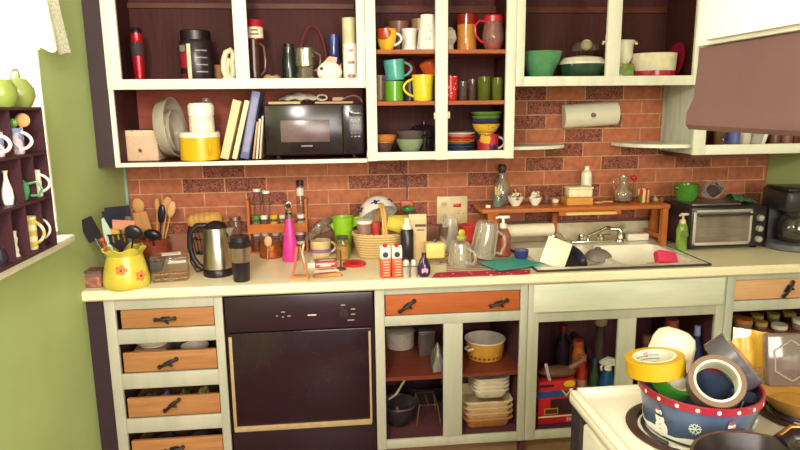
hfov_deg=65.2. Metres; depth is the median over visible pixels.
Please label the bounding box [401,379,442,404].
dish
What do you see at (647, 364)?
tape roll
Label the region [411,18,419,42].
cup
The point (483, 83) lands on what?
drinking glass
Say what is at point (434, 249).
butter dish
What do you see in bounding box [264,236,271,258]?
wooden spoon
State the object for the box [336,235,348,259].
spice jar
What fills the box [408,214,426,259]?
carton
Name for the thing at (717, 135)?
mug
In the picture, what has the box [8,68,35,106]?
teapot
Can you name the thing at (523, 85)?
shelf
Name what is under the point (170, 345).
carton
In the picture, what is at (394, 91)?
mug
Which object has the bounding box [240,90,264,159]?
book
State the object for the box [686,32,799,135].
range hood
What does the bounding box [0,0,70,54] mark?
lace curtain
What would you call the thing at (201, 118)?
jar
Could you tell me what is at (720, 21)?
upper cabinet
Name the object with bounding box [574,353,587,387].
bottle
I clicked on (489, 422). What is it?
baking dish
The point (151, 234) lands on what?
ladle
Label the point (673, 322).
bottle
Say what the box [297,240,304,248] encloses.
spice jar
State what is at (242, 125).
book
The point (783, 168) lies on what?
wall
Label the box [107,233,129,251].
slotted turner
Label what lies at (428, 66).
mug
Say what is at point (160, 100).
upper cabinet
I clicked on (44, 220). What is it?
mug
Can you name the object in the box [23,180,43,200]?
mug
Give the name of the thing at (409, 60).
mug
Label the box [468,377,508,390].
baking dish
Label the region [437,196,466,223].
outlet plate
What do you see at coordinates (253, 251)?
shelf
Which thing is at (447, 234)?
trim
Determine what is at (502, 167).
stopper
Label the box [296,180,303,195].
bottle
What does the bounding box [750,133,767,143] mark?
cup
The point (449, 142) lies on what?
plate
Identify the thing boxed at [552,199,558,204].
egg cup
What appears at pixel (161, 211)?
spoon
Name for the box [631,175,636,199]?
flower
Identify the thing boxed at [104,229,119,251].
spatula
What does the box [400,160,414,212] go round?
night light
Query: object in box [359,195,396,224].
mixing bowl
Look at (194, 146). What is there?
canister
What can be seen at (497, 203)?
jar
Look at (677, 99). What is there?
upper cabinet
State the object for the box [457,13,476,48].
thermos
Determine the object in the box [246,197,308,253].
spice rack
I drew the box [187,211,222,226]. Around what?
bread loaf
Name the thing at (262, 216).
spice jar
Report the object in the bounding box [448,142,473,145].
plate
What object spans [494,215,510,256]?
soap dispenser
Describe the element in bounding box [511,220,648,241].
trim
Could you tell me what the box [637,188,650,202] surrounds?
cup
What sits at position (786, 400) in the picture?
bowl
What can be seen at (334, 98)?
pack
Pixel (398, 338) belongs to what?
tin
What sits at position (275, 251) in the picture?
copper canister
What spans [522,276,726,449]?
base cabinet
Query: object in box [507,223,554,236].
paper towel roll
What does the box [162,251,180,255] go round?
paper slip
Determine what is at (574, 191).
tub
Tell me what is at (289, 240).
bottle
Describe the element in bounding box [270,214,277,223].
spice jar
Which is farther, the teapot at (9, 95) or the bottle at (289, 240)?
the bottle at (289, 240)
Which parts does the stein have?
handle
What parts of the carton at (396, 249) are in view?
panel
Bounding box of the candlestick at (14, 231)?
[13,230,20,256]
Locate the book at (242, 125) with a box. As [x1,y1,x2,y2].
[232,100,249,158]
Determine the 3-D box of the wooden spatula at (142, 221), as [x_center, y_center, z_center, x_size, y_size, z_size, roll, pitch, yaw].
[-1.195,0.041,2.915,0.078,0.218,0.028,-5,11,-20]
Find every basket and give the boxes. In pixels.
[187,226,202,254]
[299,25,326,77]
[351,202,399,258]
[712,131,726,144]
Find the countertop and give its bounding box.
[81,238,799,301]
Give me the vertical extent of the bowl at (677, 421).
0.098 m
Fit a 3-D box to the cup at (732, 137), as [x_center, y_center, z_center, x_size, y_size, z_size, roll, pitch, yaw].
[1.592,-0.413,2.998,0.060,0.068,0.079,-2,11,-6]
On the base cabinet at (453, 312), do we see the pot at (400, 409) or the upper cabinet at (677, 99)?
the pot at (400, 409)
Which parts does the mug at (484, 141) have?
handle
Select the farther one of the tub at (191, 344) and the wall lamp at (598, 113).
the wall lamp at (598, 113)
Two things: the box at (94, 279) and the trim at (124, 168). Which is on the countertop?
the box at (94, 279)
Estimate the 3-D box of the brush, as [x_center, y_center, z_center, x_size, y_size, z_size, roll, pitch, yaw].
[0.740,0.654,2.872,0.217,0.093,0.080,-2,11,-6]
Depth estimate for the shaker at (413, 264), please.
2.59 m
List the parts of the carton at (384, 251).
panel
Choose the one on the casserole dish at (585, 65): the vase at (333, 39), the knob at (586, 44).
the knob at (586, 44)
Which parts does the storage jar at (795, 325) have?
lid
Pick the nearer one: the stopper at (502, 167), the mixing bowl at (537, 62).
the mixing bowl at (537, 62)
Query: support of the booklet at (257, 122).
on the upper cabinet at (160, 100)
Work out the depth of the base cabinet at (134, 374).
2.58 m
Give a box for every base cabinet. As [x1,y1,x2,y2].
[103,296,233,449]
[373,284,527,449]
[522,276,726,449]
[722,273,799,340]
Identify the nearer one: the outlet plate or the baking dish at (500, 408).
the baking dish at (500, 408)
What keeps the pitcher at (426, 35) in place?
on the upper cabinet at (447, 116)
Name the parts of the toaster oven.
door, door glass, door handle, knob, knob, knob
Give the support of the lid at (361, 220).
on the heap
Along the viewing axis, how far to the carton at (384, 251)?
2.58 m
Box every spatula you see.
[82,216,105,258]
[101,209,124,251]
[104,205,130,250]
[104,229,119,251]
[112,220,134,249]
[133,211,151,240]
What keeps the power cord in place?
on the microwave
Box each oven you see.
[583,424,607,449]
[663,198,766,249]
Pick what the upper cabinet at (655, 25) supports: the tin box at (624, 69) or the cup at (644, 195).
the tin box at (624, 69)
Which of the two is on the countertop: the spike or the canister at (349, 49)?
the spike
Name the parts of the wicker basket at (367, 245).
handle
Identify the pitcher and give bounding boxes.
[101,242,150,290]
[417,14,434,49]
[474,14,502,48]
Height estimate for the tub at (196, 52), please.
0.228 m
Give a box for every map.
[268,101,301,103]
[315,101,352,103]
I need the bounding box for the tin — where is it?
[385,325,413,350]
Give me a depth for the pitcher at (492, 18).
2.77 m
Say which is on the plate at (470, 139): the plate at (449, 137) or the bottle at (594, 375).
the plate at (449, 137)
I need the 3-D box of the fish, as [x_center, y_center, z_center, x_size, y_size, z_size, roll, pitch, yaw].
[-0.310,-0.683,2.754,0.112,0.114,0.065,-2,11,-6]
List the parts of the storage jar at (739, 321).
lid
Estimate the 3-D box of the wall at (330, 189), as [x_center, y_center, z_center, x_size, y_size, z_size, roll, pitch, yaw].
[0.309,-0.218,3.240,3.581,2.440,0.150,-2,11,-6]
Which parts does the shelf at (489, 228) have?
leg, leg, leg, leg, leg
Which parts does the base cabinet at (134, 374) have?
handle, handle, drawer, drawer, handle, drawer, handle, drawer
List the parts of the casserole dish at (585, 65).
lid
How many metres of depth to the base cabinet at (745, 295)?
2.78 m
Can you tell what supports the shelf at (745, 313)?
attached to the base cabinet at (745, 295)
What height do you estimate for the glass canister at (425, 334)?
0.126 m
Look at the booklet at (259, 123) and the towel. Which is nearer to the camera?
the towel
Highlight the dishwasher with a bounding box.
[224,290,375,449]
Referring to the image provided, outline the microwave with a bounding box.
[264,103,364,158]
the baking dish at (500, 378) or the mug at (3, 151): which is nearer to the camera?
the mug at (3, 151)
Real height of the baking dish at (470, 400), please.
0.048 m
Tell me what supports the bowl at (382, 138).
on the glass bowl
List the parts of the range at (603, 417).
trim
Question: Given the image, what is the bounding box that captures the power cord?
[342,94,362,101]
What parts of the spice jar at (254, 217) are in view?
lid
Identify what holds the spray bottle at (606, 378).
on the base cabinet at (632, 309)
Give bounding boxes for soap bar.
[625,232,648,240]
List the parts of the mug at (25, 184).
handle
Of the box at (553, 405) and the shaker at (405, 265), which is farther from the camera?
the box at (553, 405)
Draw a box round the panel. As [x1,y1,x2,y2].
[86,301,118,449]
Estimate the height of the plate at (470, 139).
0.018 m
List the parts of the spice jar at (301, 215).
lid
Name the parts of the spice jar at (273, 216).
lid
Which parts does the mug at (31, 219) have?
handle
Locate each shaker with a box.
[229,215,240,220]
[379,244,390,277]
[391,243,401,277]
[402,259,408,277]
[410,259,416,276]
[448,27,456,48]
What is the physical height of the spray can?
0.314 m
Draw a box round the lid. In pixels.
[584,247,611,261]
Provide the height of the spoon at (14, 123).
0.101 m
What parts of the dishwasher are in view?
control panel, door, kick panel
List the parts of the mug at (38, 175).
handle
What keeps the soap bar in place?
on the sink
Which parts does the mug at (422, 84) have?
handle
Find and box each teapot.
[0,79,18,106]
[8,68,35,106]
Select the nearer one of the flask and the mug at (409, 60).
the flask
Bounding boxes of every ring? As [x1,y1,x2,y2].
[316,94,327,100]
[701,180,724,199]
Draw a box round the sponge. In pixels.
[653,250,677,262]
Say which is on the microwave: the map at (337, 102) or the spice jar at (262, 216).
the map at (337, 102)
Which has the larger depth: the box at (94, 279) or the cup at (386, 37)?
the cup at (386, 37)
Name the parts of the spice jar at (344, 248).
lid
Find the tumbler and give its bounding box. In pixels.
[448,76,457,100]
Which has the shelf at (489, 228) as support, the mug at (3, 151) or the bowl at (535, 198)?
the bowl at (535, 198)
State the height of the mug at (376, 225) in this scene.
0.086 m
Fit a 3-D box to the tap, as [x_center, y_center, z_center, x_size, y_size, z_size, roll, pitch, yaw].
[0.979,0.050,3.116,0.230,0.091,0.148,-2,11,-6]
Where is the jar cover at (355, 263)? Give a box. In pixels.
[343,259,365,267]
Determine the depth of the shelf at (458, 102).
2.79 m
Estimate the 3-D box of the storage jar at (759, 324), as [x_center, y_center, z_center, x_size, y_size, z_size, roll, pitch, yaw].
[1.707,0.472,2.959,0.058,0.037,0.058,-2,11,-6]
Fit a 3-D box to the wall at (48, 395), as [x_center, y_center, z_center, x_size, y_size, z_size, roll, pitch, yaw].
[-1.151,0.273,0.750,0.140,2.440,4.600,-2,11,-6]
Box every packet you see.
[312,268,339,273]
[312,271,342,277]
[732,327,768,368]
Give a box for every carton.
[134,342,173,350]
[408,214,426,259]
[535,422,570,427]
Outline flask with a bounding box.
[130,27,144,78]
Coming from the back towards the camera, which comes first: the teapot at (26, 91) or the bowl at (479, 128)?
the bowl at (479, 128)
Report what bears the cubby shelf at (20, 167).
on the window sill
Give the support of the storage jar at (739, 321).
on the base cabinet at (745, 295)
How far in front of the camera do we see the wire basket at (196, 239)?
3.02 m
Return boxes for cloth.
[145,392,159,395]
[162,390,175,394]
[179,389,192,393]
[197,385,213,392]
[724,193,756,202]
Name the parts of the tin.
lid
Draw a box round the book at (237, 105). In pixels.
[220,99,243,159]
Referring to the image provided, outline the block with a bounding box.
[214,65,222,78]
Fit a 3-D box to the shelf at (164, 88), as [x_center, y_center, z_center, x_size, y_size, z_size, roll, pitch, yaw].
[-0.692,-0.624,2.817,1.054,0.016,0.298,-2,11,-6]
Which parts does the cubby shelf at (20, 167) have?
shelf, shelf, shelf, shelf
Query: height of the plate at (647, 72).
0.046 m
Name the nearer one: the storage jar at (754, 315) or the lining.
the lining
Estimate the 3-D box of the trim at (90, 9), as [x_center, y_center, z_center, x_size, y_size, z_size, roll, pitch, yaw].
[-1.254,-0.703,2.588,0.073,0.930,0.025,-2,11,-6]
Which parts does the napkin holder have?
post, post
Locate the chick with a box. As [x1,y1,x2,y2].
[456,229,465,241]
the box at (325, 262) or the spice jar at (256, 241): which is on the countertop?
the box at (325, 262)
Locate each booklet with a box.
[252,121,258,158]
[256,118,260,158]
[259,116,265,158]
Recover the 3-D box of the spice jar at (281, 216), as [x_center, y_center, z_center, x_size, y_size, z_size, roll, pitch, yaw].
[-0.573,-0.014,3.053,0.032,0.077,0.032,-2,11,-6]
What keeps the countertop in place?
on the panel
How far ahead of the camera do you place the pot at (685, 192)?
3.06 m
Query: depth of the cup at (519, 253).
2.82 m
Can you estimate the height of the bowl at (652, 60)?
0.079 m
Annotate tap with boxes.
[569,226,622,242]
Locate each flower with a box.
[115,265,127,275]
[136,270,145,280]
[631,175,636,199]
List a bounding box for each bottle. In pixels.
[282,44,296,77]
[282,201,298,261]
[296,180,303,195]
[400,217,413,263]
[417,252,430,276]
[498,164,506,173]
[555,324,569,365]
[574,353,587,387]
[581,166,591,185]
[589,358,598,386]
[598,356,614,386]
[634,334,650,384]
[664,317,678,328]
[675,213,688,249]
[693,325,702,359]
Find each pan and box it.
[565,245,587,266]
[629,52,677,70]
[690,425,799,449]
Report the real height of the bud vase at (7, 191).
0.100 m
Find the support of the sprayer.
on the sink
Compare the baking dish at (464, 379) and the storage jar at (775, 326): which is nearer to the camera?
the storage jar at (775, 326)
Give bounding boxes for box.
[125,129,166,160]
[307,258,336,268]
[535,375,575,424]
[619,64,633,75]
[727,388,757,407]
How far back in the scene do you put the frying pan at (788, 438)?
1.19 m
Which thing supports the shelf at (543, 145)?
attached to the upper cabinet at (447, 116)
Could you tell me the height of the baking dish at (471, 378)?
0.042 m
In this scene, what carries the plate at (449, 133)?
on the plate at (449, 137)
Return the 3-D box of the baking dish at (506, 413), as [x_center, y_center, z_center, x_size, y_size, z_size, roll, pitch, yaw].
[0.395,0.858,2.936,0.231,0.048,0.208,-2,11,-7]
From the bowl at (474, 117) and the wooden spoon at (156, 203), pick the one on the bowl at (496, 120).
the bowl at (474, 117)
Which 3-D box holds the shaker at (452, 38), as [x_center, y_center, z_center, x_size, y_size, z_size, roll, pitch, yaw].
[0.225,-0.844,2.841,0.068,0.107,0.065,-2,11,-6]
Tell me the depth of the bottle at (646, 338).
2.88 m
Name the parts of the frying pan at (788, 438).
handle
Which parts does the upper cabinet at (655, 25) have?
mounting rail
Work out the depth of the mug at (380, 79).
2.93 m
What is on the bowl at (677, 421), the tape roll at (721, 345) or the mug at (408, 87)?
the tape roll at (721, 345)
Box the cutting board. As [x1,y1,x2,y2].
[540,236,571,266]
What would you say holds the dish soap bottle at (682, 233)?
on the countertop
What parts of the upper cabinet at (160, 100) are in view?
mounting rail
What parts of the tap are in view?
handle post, plate, handle post, spout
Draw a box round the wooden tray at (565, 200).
[561,196,592,204]
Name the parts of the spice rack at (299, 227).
panel, rail, panel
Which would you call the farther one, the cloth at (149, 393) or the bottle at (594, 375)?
the bottle at (594, 375)
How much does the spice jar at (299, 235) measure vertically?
0.045 m
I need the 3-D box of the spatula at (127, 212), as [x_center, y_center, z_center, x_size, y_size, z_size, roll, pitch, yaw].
[-1.139,0.067,2.533,0.103,0.289,0.050,-2,11,-6]
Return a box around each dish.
[279,92,322,100]
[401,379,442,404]
[425,239,444,258]
[462,377,468,382]
[462,383,512,407]
[462,401,512,413]
[462,406,512,419]
[462,411,512,427]
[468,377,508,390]
[468,379,508,397]
[470,377,509,386]
[472,375,509,382]
[559,55,604,75]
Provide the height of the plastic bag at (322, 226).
0.108 m
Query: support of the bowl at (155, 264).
on the countertop
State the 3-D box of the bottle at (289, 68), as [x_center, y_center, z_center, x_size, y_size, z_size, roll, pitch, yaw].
[-0.498,-0.723,2.814,0.064,0.175,0.064,-2,11,-6]
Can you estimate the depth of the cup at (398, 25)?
2.87 m
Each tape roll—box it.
[625,347,685,382]
[652,376,688,401]
[685,355,746,408]
[704,333,763,391]
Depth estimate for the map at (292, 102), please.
2.77 m
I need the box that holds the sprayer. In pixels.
[615,224,625,241]
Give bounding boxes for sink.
[511,238,711,271]
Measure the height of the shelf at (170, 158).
0.015 m
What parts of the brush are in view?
handle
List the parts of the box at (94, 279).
lid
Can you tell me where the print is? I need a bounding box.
[415,224,425,226]
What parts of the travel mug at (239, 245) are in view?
lid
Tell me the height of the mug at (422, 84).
0.115 m
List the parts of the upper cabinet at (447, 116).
mounting rail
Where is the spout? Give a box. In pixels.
[552,233,563,239]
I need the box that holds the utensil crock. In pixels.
[138,235,169,259]
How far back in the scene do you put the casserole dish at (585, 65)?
2.83 m
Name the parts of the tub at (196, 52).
label panel, lid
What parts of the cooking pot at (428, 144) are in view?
lid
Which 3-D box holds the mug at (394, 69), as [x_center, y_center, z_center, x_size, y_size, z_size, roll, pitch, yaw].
[-0.017,-0.702,2.835,0.122,0.097,0.096,5,12,25]
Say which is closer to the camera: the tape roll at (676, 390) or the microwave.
the tape roll at (676, 390)
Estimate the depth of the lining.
1.41 m
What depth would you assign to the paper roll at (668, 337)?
1.39 m
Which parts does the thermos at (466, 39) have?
lid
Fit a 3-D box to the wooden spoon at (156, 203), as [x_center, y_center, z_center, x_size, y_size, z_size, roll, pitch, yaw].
[-1.142,0.007,2.949,0.033,0.269,0.020,-4,11,-15]
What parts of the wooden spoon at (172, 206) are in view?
handle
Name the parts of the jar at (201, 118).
lid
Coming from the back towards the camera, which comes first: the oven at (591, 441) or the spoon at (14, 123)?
the spoon at (14, 123)
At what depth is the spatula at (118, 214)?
2.51 m
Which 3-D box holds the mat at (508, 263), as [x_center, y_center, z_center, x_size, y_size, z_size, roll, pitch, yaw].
[0.490,0.167,2.761,0.243,0.003,0.168,-6,12,-26]
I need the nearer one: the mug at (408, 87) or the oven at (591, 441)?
the oven at (591, 441)
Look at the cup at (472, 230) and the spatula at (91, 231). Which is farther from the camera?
the cup at (472, 230)
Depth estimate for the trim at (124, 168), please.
2.99 m
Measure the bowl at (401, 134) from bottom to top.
0.058 m
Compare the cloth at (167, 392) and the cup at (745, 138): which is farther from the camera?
the cup at (745, 138)
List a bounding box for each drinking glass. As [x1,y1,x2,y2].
[477,76,490,100]
[492,78,502,99]
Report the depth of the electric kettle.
2.62 m
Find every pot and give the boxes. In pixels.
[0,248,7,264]
[409,121,434,150]
[464,330,505,362]
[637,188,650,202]
[673,183,700,201]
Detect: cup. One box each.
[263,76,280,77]
[376,28,402,49]
[385,21,408,49]
[387,215,407,232]
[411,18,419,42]
[460,222,480,252]
[514,248,528,258]
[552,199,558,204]
[722,132,740,143]
[740,133,751,143]
[750,133,767,143]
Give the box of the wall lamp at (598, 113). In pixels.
[562,101,619,128]
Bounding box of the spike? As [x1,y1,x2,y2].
[336,250,346,270]
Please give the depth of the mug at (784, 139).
3.06 m
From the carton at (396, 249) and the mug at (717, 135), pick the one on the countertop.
the carton at (396, 249)
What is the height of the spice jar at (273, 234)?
0.086 m
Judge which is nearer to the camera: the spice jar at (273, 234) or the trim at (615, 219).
the spice jar at (273, 234)
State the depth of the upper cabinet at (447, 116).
2.86 m
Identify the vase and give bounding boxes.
[2,170,13,204]
[328,34,341,67]
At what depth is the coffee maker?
2.98 m
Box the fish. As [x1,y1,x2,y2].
[317,56,341,77]
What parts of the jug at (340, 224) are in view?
handle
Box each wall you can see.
[0,0,129,449]
[127,86,767,234]
[765,153,799,185]
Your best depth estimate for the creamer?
2.81 m
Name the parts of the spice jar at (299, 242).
lid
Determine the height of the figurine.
0.157 m
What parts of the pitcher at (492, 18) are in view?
handle, lid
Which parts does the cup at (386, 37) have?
handle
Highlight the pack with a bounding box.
[332,97,343,100]
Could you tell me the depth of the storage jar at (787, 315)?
3.05 m
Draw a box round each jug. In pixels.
[328,215,359,253]
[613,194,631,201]
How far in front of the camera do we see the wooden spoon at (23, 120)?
1.88 m
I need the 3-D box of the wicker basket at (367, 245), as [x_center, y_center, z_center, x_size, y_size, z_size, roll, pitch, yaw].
[-0.102,0.020,2.960,0.264,0.256,0.198,-2,11,-6]
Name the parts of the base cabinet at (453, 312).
handle, drawer, handle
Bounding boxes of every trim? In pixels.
[81,0,115,167]
[123,167,131,242]
[133,225,485,252]
[500,217,648,223]
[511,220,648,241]
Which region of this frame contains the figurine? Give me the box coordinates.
[221,47,235,78]
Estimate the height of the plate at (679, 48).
0.177 m
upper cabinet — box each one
[99,0,366,167]
[363,0,516,160]
[515,0,700,86]
[660,47,799,158]
[697,0,799,46]
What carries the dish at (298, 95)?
on the microwave
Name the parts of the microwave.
control panel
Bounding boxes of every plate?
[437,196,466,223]
[448,132,474,135]
[448,135,474,138]
[448,138,474,140]
[448,140,474,143]
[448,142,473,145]
[448,145,474,148]
[448,147,474,150]
[634,70,675,75]
[669,43,684,74]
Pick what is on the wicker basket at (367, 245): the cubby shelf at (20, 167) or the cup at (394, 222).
the cup at (394, 222)
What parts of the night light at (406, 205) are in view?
cord, lamp shade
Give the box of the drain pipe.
[570,319,606,365]
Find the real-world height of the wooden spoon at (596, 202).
0.015 m
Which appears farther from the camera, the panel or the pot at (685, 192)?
the pot at (685, 192)
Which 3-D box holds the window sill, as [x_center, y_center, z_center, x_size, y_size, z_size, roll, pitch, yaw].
[-1.152,0.140,1.767,0.064,0.028,0.997,-2,11,-6]
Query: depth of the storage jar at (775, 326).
2.92 m
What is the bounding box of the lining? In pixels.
[683,396,719,405]
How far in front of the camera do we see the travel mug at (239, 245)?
2.53 m
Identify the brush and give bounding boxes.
[538,357,584,380]
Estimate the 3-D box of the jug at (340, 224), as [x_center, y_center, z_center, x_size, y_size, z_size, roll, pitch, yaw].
[-0.273,0.046,3.030,0.166,0.182,0.112,-2,11,-6]
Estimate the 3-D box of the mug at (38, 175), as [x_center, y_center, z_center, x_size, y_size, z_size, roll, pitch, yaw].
[-1.152,-0.134,1.999,0.077,0.085,0.044,-2,11,-6]
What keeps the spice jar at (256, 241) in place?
on the spice rack at (299, 227)
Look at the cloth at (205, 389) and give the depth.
2.71 m
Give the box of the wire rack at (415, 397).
[414,391,440,425]
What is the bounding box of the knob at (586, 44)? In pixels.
[581,39,591,49]
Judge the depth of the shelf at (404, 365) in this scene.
2.85 m
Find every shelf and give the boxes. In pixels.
[0,107,56,272]
[123,155,365,162]
[164,88,345,89]
[251,248,305,253]
[376,49,504,58]
[377,100,503,105]
[378,149,476,151]
[385,328,517,381]
[473,199,669,252]
[514,143,563,149]
[523,85,674,86]
[611,141,690,147]
[730,299,799,340]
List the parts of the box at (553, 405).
badge panel, dark panel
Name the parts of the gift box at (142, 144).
lid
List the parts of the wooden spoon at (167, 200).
handle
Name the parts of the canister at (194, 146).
lid, handle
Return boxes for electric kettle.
[187,220,232,277]
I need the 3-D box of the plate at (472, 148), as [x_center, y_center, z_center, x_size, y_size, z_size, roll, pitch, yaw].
[0.274,-0.349,2.907,0.146,0.018,0.146,-2,11,-6]
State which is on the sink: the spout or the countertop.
the spout
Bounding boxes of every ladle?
[124,225,142,248]
[144,229,161,245]
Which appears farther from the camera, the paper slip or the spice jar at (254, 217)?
the spice jar at (254, 217)
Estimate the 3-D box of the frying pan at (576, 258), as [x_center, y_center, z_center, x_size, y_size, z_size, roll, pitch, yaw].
[0.767,0.164,2.832,0.168,0.140,0.121,-5,12,-21]
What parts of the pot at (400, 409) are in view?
whisk handle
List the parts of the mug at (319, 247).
handle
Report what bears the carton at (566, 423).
in the base cabinet at (632, 309)
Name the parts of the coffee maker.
lid, jug lid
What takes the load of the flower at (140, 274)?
on the pitcher at (127, 270)
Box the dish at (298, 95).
[279,92,322,100]
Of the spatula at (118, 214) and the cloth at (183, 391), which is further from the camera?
the cloth at (183, 391)
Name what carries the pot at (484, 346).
on the base cabinet at (453, 312)
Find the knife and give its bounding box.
[101,217,113,249]
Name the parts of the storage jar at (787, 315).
lid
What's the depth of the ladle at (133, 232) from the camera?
2.43 m
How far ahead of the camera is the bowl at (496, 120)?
2.83 m
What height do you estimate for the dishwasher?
0.848 m
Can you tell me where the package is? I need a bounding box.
[762,333,799,386]
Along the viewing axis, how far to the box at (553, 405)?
2.86 m
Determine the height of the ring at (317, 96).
0.032 m
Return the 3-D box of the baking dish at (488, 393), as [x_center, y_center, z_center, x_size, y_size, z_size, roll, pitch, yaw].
[0.411,0.759,2.919,0.172,0.042,0.156,-2,11,-6]
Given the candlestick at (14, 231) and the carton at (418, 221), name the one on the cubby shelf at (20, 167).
the candlestick at (14, 231)
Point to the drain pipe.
(600, 324)
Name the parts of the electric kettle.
power cord, handle, lid, spout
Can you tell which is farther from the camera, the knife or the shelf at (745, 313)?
the shelf at (745, 313)
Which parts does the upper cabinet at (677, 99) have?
panel, light rail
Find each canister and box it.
[178,131,220,161]
[247,19,262,40]
[259,240,282,258]
[417,326,434,356]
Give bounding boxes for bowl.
[137,342,166,347]
[145,257,165,272]
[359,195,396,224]
[377,134,395,142]
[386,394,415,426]
[396,131,423,138]
[396,138,423,151]
[471,111,501,115]
[471,118,500,123]
[472,115,500,118]
[472,123,500,133]
[507,189,523,205]
[524,50,563,75]
[528,191,541,205]
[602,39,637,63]
[637,360,765,445]
[756,367,799,418]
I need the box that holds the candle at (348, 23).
[342,17,355,43]
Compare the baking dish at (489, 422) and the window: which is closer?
the window
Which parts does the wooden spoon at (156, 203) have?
handle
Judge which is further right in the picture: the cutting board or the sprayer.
the sprayer
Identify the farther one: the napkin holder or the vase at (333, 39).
the vase at (333, 39)
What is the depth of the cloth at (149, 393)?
2.70 m
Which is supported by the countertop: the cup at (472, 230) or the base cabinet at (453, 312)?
the cup at (472, 230)
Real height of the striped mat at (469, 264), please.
0.002 m
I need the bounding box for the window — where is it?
[0,40,58,233]
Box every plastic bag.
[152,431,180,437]
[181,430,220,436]
[305,218,330,239]
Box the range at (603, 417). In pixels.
[569,384,799,449]
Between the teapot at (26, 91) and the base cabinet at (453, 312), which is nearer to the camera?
the teapot at (26, 91)
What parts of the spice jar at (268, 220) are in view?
lid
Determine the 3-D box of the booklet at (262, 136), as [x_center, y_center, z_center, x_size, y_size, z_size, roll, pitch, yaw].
[-0.620,-0.400,2.832,0.030,0.189,0.150,-2,11,-6]
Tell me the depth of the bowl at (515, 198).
3.03 m
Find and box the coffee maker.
[762,184,799,252]
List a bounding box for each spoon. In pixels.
[10,118,17,127]
[15,113,29,127]
[99,238,107,251]
[132,198,146,239]
[154,198,159,230]
[158,205,165,239]
[161,197,171,239]
[164,201,175,238]
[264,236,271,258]
[593,201,612,203]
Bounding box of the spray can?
[572,338,586,376]
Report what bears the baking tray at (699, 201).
on the toaster oven
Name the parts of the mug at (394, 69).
handle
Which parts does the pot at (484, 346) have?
handle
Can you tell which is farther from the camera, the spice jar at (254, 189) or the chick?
the spice jar at (254, 189)
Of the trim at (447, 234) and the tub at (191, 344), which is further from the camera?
the trim at (447, 234)
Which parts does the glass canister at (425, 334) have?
lid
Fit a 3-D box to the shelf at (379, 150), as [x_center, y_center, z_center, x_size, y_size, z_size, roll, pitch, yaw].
[0.167,-0.340,2.960,0.629,0.016,0.298,-2,11,-6]
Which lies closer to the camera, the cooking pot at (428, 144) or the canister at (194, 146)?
the canister at (194, 146)
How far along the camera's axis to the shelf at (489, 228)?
3.03 m
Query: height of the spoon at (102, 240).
0.175 m
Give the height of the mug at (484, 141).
0.082 m
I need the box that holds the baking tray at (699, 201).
[671,197,740,205]
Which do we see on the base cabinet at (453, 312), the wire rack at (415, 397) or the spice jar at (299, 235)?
the wire rack at (415, 397)
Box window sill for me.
[0,234,74,279]
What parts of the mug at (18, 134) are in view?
handle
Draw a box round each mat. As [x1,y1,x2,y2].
[446,257,492,271]
[478,257,544,270]
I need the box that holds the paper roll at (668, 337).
[648,327,695,373]
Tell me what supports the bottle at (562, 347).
in the base cabinet at (632, 309)
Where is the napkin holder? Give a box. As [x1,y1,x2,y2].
[290,243,310,280]
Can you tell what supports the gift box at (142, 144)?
on the upper cabinet at (160, 100)
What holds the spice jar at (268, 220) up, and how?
on the spice rack at (299, 227)
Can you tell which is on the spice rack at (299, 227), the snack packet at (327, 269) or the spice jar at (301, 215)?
the spice jar at (301, 215)
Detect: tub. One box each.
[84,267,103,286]
[178,29,214,78]
[180,341,208,348]
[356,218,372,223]
[564,185,593,197]
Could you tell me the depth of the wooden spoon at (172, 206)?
2.90 m
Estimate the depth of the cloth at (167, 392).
2.70 m
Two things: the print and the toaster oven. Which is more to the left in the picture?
the print
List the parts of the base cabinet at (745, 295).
drawer, handle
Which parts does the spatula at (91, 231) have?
handle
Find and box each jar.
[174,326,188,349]
[187,103,214,131]
[252,215,259,223]
[253,188,261,223]
[253,233,259,249]
[260,215,267,223]
[262,190,270,223]
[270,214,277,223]
[272,233,278,239]
[279,214,284,223]
[295,232,304,239]
[297,213,304,222]
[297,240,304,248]
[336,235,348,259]
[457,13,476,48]
[493,185,501,206]
[731,315,752,331]
[750,312,763,320]
[754,319,767,329]
[766,311,779,321]
[770,322,787,331]
[782,310,795,321]
[791,316,799,330]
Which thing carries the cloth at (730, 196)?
on the toaster oven
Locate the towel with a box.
[432,270,529,277]
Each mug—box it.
[0,132,12,156]
[11,128,33,154]
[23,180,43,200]
[27,215,45,249]
[35,169,50,196]
[43,219,50,238]
[228,234,250,282]
[310,238,335,257]
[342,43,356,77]
[372,221,380,234]
[376,75,385,101]
[383,59,412,80]
[384,81,403,101]
[401,80,413,100]
[403,74,432,100]
[404,58,416,77]
[419,58,434,75]
[431,81,434,100]
[477,134,503,149]
[767,134,780,143]
[780,135,792,142]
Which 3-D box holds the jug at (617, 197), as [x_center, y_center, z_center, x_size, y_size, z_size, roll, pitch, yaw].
[1.115,-0.180,3.126,0.100,0.130,0.100,4,12,25]
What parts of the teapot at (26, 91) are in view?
handle, lid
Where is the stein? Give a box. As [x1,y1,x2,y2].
[248,39,265,78]
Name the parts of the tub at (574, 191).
lid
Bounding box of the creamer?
[401,28,418,49]
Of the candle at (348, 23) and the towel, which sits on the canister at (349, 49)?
the candle at (348, 23)

